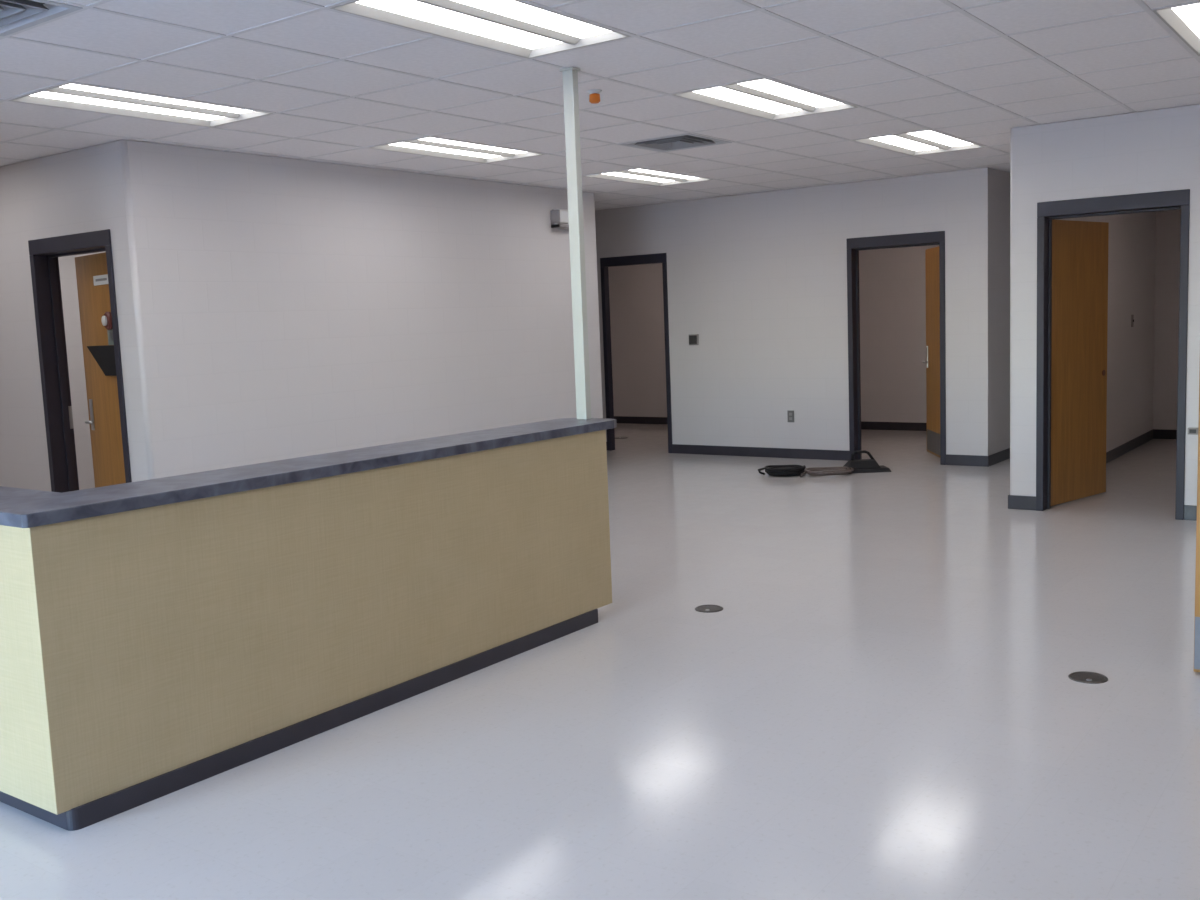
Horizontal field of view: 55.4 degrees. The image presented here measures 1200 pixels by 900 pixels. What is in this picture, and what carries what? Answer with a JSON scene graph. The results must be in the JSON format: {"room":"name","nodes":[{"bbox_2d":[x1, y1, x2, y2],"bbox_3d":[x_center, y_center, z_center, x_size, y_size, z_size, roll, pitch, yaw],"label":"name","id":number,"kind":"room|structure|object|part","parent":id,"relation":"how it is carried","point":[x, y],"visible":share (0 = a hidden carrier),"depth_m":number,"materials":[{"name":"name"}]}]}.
{"room":"office reception area","nodes":[
{"label":"office reception area","id":0,"kind":"room"},
{"bbox_2d":[0,143,137,491],"bbox_3d":[-4.251,-0.648,8.288,3.150,2.698,0.150,2,8,36],"label":"wall","id":1,"kind":"structure","parent":0,"point":[71,192],"depth_m":7.92,"materials":[{"name":"white paint"}]},
{"bbox_2d":[28,229,131,492],"bbox_3d":[-3.378,-0.359,7.786,0.988,2.169,0.330,2,8,36],"label":"door","id":2,"kind":"structure","parent":1,"relation":"in","point":[107,421],"depth_m":7.92,"materials":[{"name":"paint"}]},
{"bbox_3d":[-3.733,-0.230,8.059,0.002,0.160,0.030,2,8,36],"label":"strike plate","id":3,"kind":"part","parent":2,"relation":"part of","materials":[{"name":"grey metal"}]},
{"bbox_3d":[-3.600,-0.250,8.097,0.044,0.220,0.009,4,9,44],"label":"lock plate","id":4,"kind":"part","parent":2,"relation":"part of","materials":[{"name":"metal"}]},
{"bbox_2d":[93,274,108,285],"bbox_3d":[-3.375,-1.153,7.742,0.270,0.065,0.008,4,9,44],"label":"room sign","id":5,"kind":"object","parent":2,"relation":"attached to","point":[100,279],"visible":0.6,"depth_m":7.75,"materials":[{"name":"white plastic"}]},
{"bbox_2d":[87,345,116,375],"bbox_3d":[-3.302,-0.602,7.706,0.560,0.205,0.073,4,9,44],"label":"file holder","id":6,"kind":"object","parent":2,"relation":"attached to","point":[104,356],"visible":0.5,"depth_m":7.73,"materials":[{"name":"black plastic"}]},
{"bbox_2d":[101,312,111,329],"bbox_3d":[-3.330,-0.872,7.715,0.124,0.124,0.045,4,9,44],"label":"round badge","id":7,"kind":"object","parent":2,"relation":"attached to","point":[106,319],"visible":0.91,"depth_m":7.69,"materials":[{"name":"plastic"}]},
{"bbox_2d":[107,329,113,344],"bbox_3d":[-3.294,-0.763,7.724,0.150,0.105,0.006,4,9,44],"label":"paper notice","id":8,"kind":"object","parent":2,"relation":"attached to","point":[109,332],"visible":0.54,"depth_m":7.74,"materials":[{"name":"paper"}]},
{"bbox_2d":[58,251,105,489],"bbox_3d":[-4.757,-0.865,10.390,0.150,2.698,15.680,2,8,36],"label":"wall","id":9,"kind":"structure","parent":0,"point":[67,269],"depth_m":10.32,"materials":[{"name":"white paint"}]},
{"bbox_2d":[109,140,602,480],"bbox_3d":[-1.506,-0.864,9.248,0.150,2.698,4.958,2,8,36],"label":"wall","id":10,"kind":"structure","parent":0,"point":[275,308],"depth_m":8.43,"materials":[{"name":"white paint"}]},
{"bbox_2d":[550,209,568,228],"bbox_3d":[-0.303,-2.144,10.617,0.100,0.170,0.380,2,8,36],"label":"emergency light","id":11,"kind":"object","parent":10,"relation":"attached to","point":[559,217],"visible":0.61,"depth_m":10.48,"materials":[{"name":"white plastic"}]},
{"bbox_2d":[0,423,1199,899],"bbox_3d":[-0.062,0.680,7.112,12.000,0.001,16.180,2,8,36],"label":"floor","id":12,"kind":"structure","parent":0,"point":[880,702],"depth_m":4.02,"materials":[{"name":"tile"}]},
{"bbox_2d":[0,418,616,830],"bbox_3d":[-1.547,0.469,5.123,1.957,0.981,3.016,2,8,36],"label":"reception counter","id":13,"kind":"object","parent":12,"relation":"on","point":[159,637],"depth_m":4.02,"materials":[{"name":"laminate"}]},
{"bbox_2d":[0,418,616,527],"bbox_3d":[-1.565,0.002,5.070,1.957,0.041,3.016,2,8,36],"label":"countertop","id":14,"kind":"structure","parent":13,"relation":"on","point":[19,507],"depth_m":4.04,"materials":[{"name":"stone"}]},
{"bbox_2d":[559,67,590,418],"bbox_3d":[-0.114,-1.009,5.680,0.082,1.717,0.064,2,8,36],"label":"pole","id":15,"kind":"object","parent":13,"relation":"on","point":[570,75],"visible":1,"depth_m":5.66,"materials":[{"name":"white metal"}]},
{"bbox_2d":[695,605,722,612],"bbox_3d":[0.552,0.802,5.788,0.144,0.006,0.144,2,8,36],"label":"floor outlet","id":16,"kind":"object","parent":12,"relation":"on","point":[702,608],"depth_m":5.78,"materials":[{"name":"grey metal"}]},
{"bbox_2d":[758,465,805,475],"bbox_3d":[1.698,0.186,10.513,0.387,0.083,0.400,-7,8,-38],"label":"cable coil","id":17,"kind":"object","parent":12,"relation":"on","point":[772,470],"visible":0.99,"depth_m":10.40,"materials":[{"name":"black rubber"}]},
{"bbox_2d":[800,467,853,476],"bbox_3d":[2.053,0.194,10.399,0.512,0.064,0.354,-2,6,0],"label":"loop","id":18,"kind":"object","parent":12,"relation":"on","point":[813,471],"visible":1,"depth_m":10.31,"materials":[{"name":"beige fabric"}]},
{"bbox_2d":[843,450,890,473],"bbox_3d":[2.436,0.101,10.520,0.436,0.190,0.235,-2,6,0],"label":"stand","id":19,"kind":"object","parent":12,"relation":"on","point":[871,465],"visible":0.8,"depth_m":10.45,"materials":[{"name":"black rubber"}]},
{"bbox_3d":[2.429,0.062,10.546,0.232,0.117,0.026,-2,6,0],"label":"loop handle","id":20,"kind":"part","parent":19,"relation":"part of","materials":[{"name":"black plastic"}]},
{"bbox_2d":[1068,671,1107,683],"bbox_3d":[1.921,0.894,4.498,0.144,0.006,0.144,2,8,36],"label":"floor outlet","id":21,"kind":"object","parent":12,"relation":"on","point":[1087,677],"depth_m":4.49,"materials":[{"name":"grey metal"}]},
{"bbox_2d":[1193,370,1199,671],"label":"door","id":22,"kind":"structure","parent":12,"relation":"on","point":[1197,571],"depth_m":4.45,"materials":[{"name":"paint"}]},
{"bbox_3d":[2.704,0.772,4.228,0.903,0.210,0.003,2,8,35],"label":"kick plate","id":23,"kind":"part","parent":22,"relation":"part of","materials":[{"name":"silver metal"}]},
{"bbox_2d":[0,0,1199,209],"bbox_3d":[-0.196,-1.998,6.769,11.700,0.001,15.880,2,8,36],"label":"ceiling","id":24,"kind":"structure","parent":0,"point":[324,32],"depth_m":5.89,"materials":[{"name":"tile"}]},
{"bbox_2d":[0,0,82,36],"bbox_3d":[-2.330,-1.658,4.172,0.586,0.098,0.586,2,8,36],"label":"ceiling vent","id":25,"kind":"object","parent":24,"relation":"in","point":[15,15],"visible":0.96,"depth_m":4.28,"materials":[{"name":"metal"}]},
{"bbox_2d":[8,83,273,126],"bbox_3d":[-2.422,-1.877,6.109,0.586,0.089,1.195,2,8,36],"label":"ceiling light","id":26,"kind":"object","parent":24,"relation":"attached to","point":[69,95],"visible":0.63,"depth_m":6.15,"materials":[{"name":"white plastic"}]},
{"bbox_2d":[370,137,543,162],"bbox_3d":[-0.992,-2.154,8.065,0.586,0.089,1.195,2,8,36],"label":"ceiling light","id":27,"kind":"object","parent":24,"relation":"attached to","point":[429,146],"visible":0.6,"depth_m":8.15,"materials":[{"name":"white plastic"}]},
{"bbox_2d":[330,0,630,58],"bbox_3d":[-0.450,-1.793,4.678,0.586,0.089,1.195,2,8,36],"label":"ceiling light","id":28,"kind":"object","parent":24,"relation":"attached to","point":[514,27],"visible":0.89,"depth_m":4.76,"materials":[{"name":"white plastic"}]},
{"bbox_2d":[587,89,601,103],"bbox_3d":[-0.029,-1.896,6.137,0.080,0.064,0.080,2,8,36],"label":"sprinkler","id":29,"kind":"object","parent":24,"relation":"attached to","point":[594,98],"visible":1,"depth_m":6.12,"materials":[{"name":"orange plastic"}]},
{"bbox_2d":[0,0,1199,208],"bbox_3d":[-0.167,-2.002,6.809,11.400,0.003,15.580,2,8,36],"label":"grid","id":30,"kind":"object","parent":24,"relation":"attached to","point":[1140,3],"depth_m":5.99,"materials":[{"name":"metal"}]},
{"bbox_2d":[586,169,712,185],"bbox_3d":[0.438,-2.431,10.020,0.586,0.089,1.195,2,8,36],"label":"ceiling light","id":31,"kind":"object","parent":24,"relation":"attached to","point":[641,176],"visible":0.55,"depth_m":10.14,"materials":[{"name":"white plastic"}]},
{"bbox_2d":[618,133,731,151],"bbox_3d":[0.531,-2.212,8.083,0.586,0.098,0.586,2,8,36],"label":"ceiling vent","id":32,"kind":"object","parent":24,"relation":"in","point":[683,141],"visible":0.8,"depth_m":8.09,"materials":[{"name":"metal"}]},
{"bbox_2d":[673,78,856,119],"bbox_3d":[0.981,-2.070,6.634,0.586,0.089,1.195,2,8,36],"label":"ceiling light","id":33,"kind":"object","parent":24,"relation":"attached to","point":[765,98],"visible":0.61,"depth_m":6.69,"materials":[{"name":"white plastic"}]},
{"bbox_2d":[852,130,982,155],"bbox_3d":[2.411,-2.347,8.589,0.586,0.089,1.195,2,8,36],"label":"ceiling light","id":34,"kind":"object","parent":24,"relation":"attached to","point":[928,141],"visible":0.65,"depth_m":8.69,"materials":[{"name":"white plastic"}]},
{"bbox_2d":[1153,2,1199,55],"bbox_3d":[2.953,-1.985,5.203,0.586,0.089,1.195,2,8,36],"label":"ceiling light","id":35,"kind":"object","parent":24,"relation":"attached to","point":[1184,20],"visible":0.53,"depth_m":5.19,"materials":[{"name":"white plastic"}]},
{"bbox_2d":[608,245,938,422],"bbox_3d":[2.885,-1.618,14.408,7.447,2.698,0.100,2,8,36],"label":"wall","id":36,"kind":"structure","parent":0,"point":[892,281],"depth_m":14.07,"materials":[{"name":"white paint"}]},
{"bbox_2d":[595,167,992,455],"bbox_3d":[0.883,-1.309,12.368,6.623,2.698,0.150,2,8,36],"label":"wall","id":37,"kind":"structure","parent":0,"point":[760,278],"depth_m":11.52,"materials":[{"name":"white paint"}]},
{"bbox_2d":[600,253,671,452],"bbox_3d":[0.420,-1.061,12.686,0.874,2.169,0.088,2,8,36],"label":"door frame","id":38,"kind":"structure","parent":37,"relation":"in","point":[607,262],"depth_m":12.74,"materials":[{"name":"paint"}]},
{"bbox_2d":[689,334,698,344],"bbox_3d":[0.995,-1.177,12.192,0.120,0.115,0.032,2,8,36],"label":"thermostat","id":39,"kind":"object","parent":37,"relation":"attached to","point":[693,338],"visible":1,"depth_m":12.17,"materials":[{"name":"grey plastic"}]},
{"bbox_2d":[787,410,793,421],"bbox_3d":[1.942,-0.342,11.631,0.074,0.120,0.010,2,8,36],"label":"wall outlet","id":40,"kind":"object","parent":37,"relation":"attached to","point":[790,414],"visible":1,"depth_m":11.63,"materials":[{"name":"plastic"}]},
{"bbox_2d":[606,416,1009,466],"bbox_3d":[1.732,-0.173,13.599,6.631,0.100,2.878,2,8,36],"label":"baseboard","id":41,"kind":"structure","parent":37,"relation":"attached to","point":[961,460],"depth_m":11.94,"materials":[{"name":"plastic"}]},
{"bbox_2d":[846,231,945,464],"bbox_3d":[3.090,-1.005,11.271,0.963,2.169,0.938,2,8,36],"label":"door","id":42,"kind":"structure","parent":37,"relation":"in","point":[935,361],"depth_m":11.16,"materials":[{"name":"paint"}]},
{"bbox_3d":[3.319,-0.945,11.591,0.009,0.220,0.044,-2,6,3],"label":"lock plate","id":43,"kind":"part","parent":42,"relation":"part of","materials":[{"name":"metal"}]},
{"bbox_3d":[3.337,-0.066,11.332,0.002,0.210,0.793,-2,6,3],"label":"kick plate","id":44,"kind":"part","parent":42,"relation":"part of","materials":[{"name":"metal"}]},
{"bbox_2d":[993,169,1009,453],"bbox_3d":[4.339,-1.360,11.623,0.160,2.698,2.720,2,8,36],"label":"wall","id":45,"kind":"structure","parent":0,"point":[1001,180],"depth_m":10.68,"materials":[{"name":"white paint"}]},
{"bbox_2d":[1010,104,1199,505],"bbox_3d":[4.565,-0.853,7.056,3.953,2.698,0.150,2,8,36],"label":"wall","id":46,"kind":"structure","parent":0,"point":[1158,150],"depth_m":7.75,"materials":[{"name":"white paint"}]},
{"bbox_2d":[1036,189,1189,519],"bbox_3d":[3.754,-0.682,8.182,0.959,2.169,0.993,2,8,36],"label":"door","id":47,"kind":"structure","parent":46,"relation":"in","point":[1072,256],"depth_m":8.27,"materials":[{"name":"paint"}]},
{"bbox_2d":[1188,427,1197,434],"bbox_3d":[3.908,-0.124,7.531,0.060,0.045,0.024,2,8,36],"label":"wall box","id":48,"kind":"object","parent":46,"relation":"attached to","point":[1191,431],"visible":0.94,"depth_m":7.52,"materials":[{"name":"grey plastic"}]},
{"bbox_2d":[1055,211,1155,451],"bbox_3d":[4.469,-1.206,10.208,0.073,2.698,4.872,2,8,36],"label":"wall","id":49,"kind":"structure","parent":0,"point":[1132,236],"depth_m":11.05,"materials":[{"name":"white paint"}]},
{"bbox_2d":[1008,429,1196,520],"bbox_3d":[5.986,0.170,9.082,3.961,0.100,4.850,2,8,36],"label":"baseboard","id":50,"kind":"structure","parent":49,"relation":"attached to","point":[1134,443],"depth_m":10.60,"materials":[{"name":"plastic"}]},
{"bbox_2d":[1131,315,1133,326],"bbox_3d":[5.186,-1.257,11.118,0.016,0.120,0.074,2,8,36],"label":"light switch","id":51,"kind":"object","parent":49,"relation":"attached to","point":[1132,316],"visible":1,"depth_m":11.10,"materials":[{"name":"grey plastic"}]},
{"bbox_2d":[1153,209,1180,429],"bbox_3d":[7.420,-1.399,10.897,3.880,2.698,0.100,2,8,36],"label":"wall","id":52,"kind":"structure","parent":0,"point":[1168,223],"depth_m":11.94,"materials":[{"name":"white paint"}]}
]}

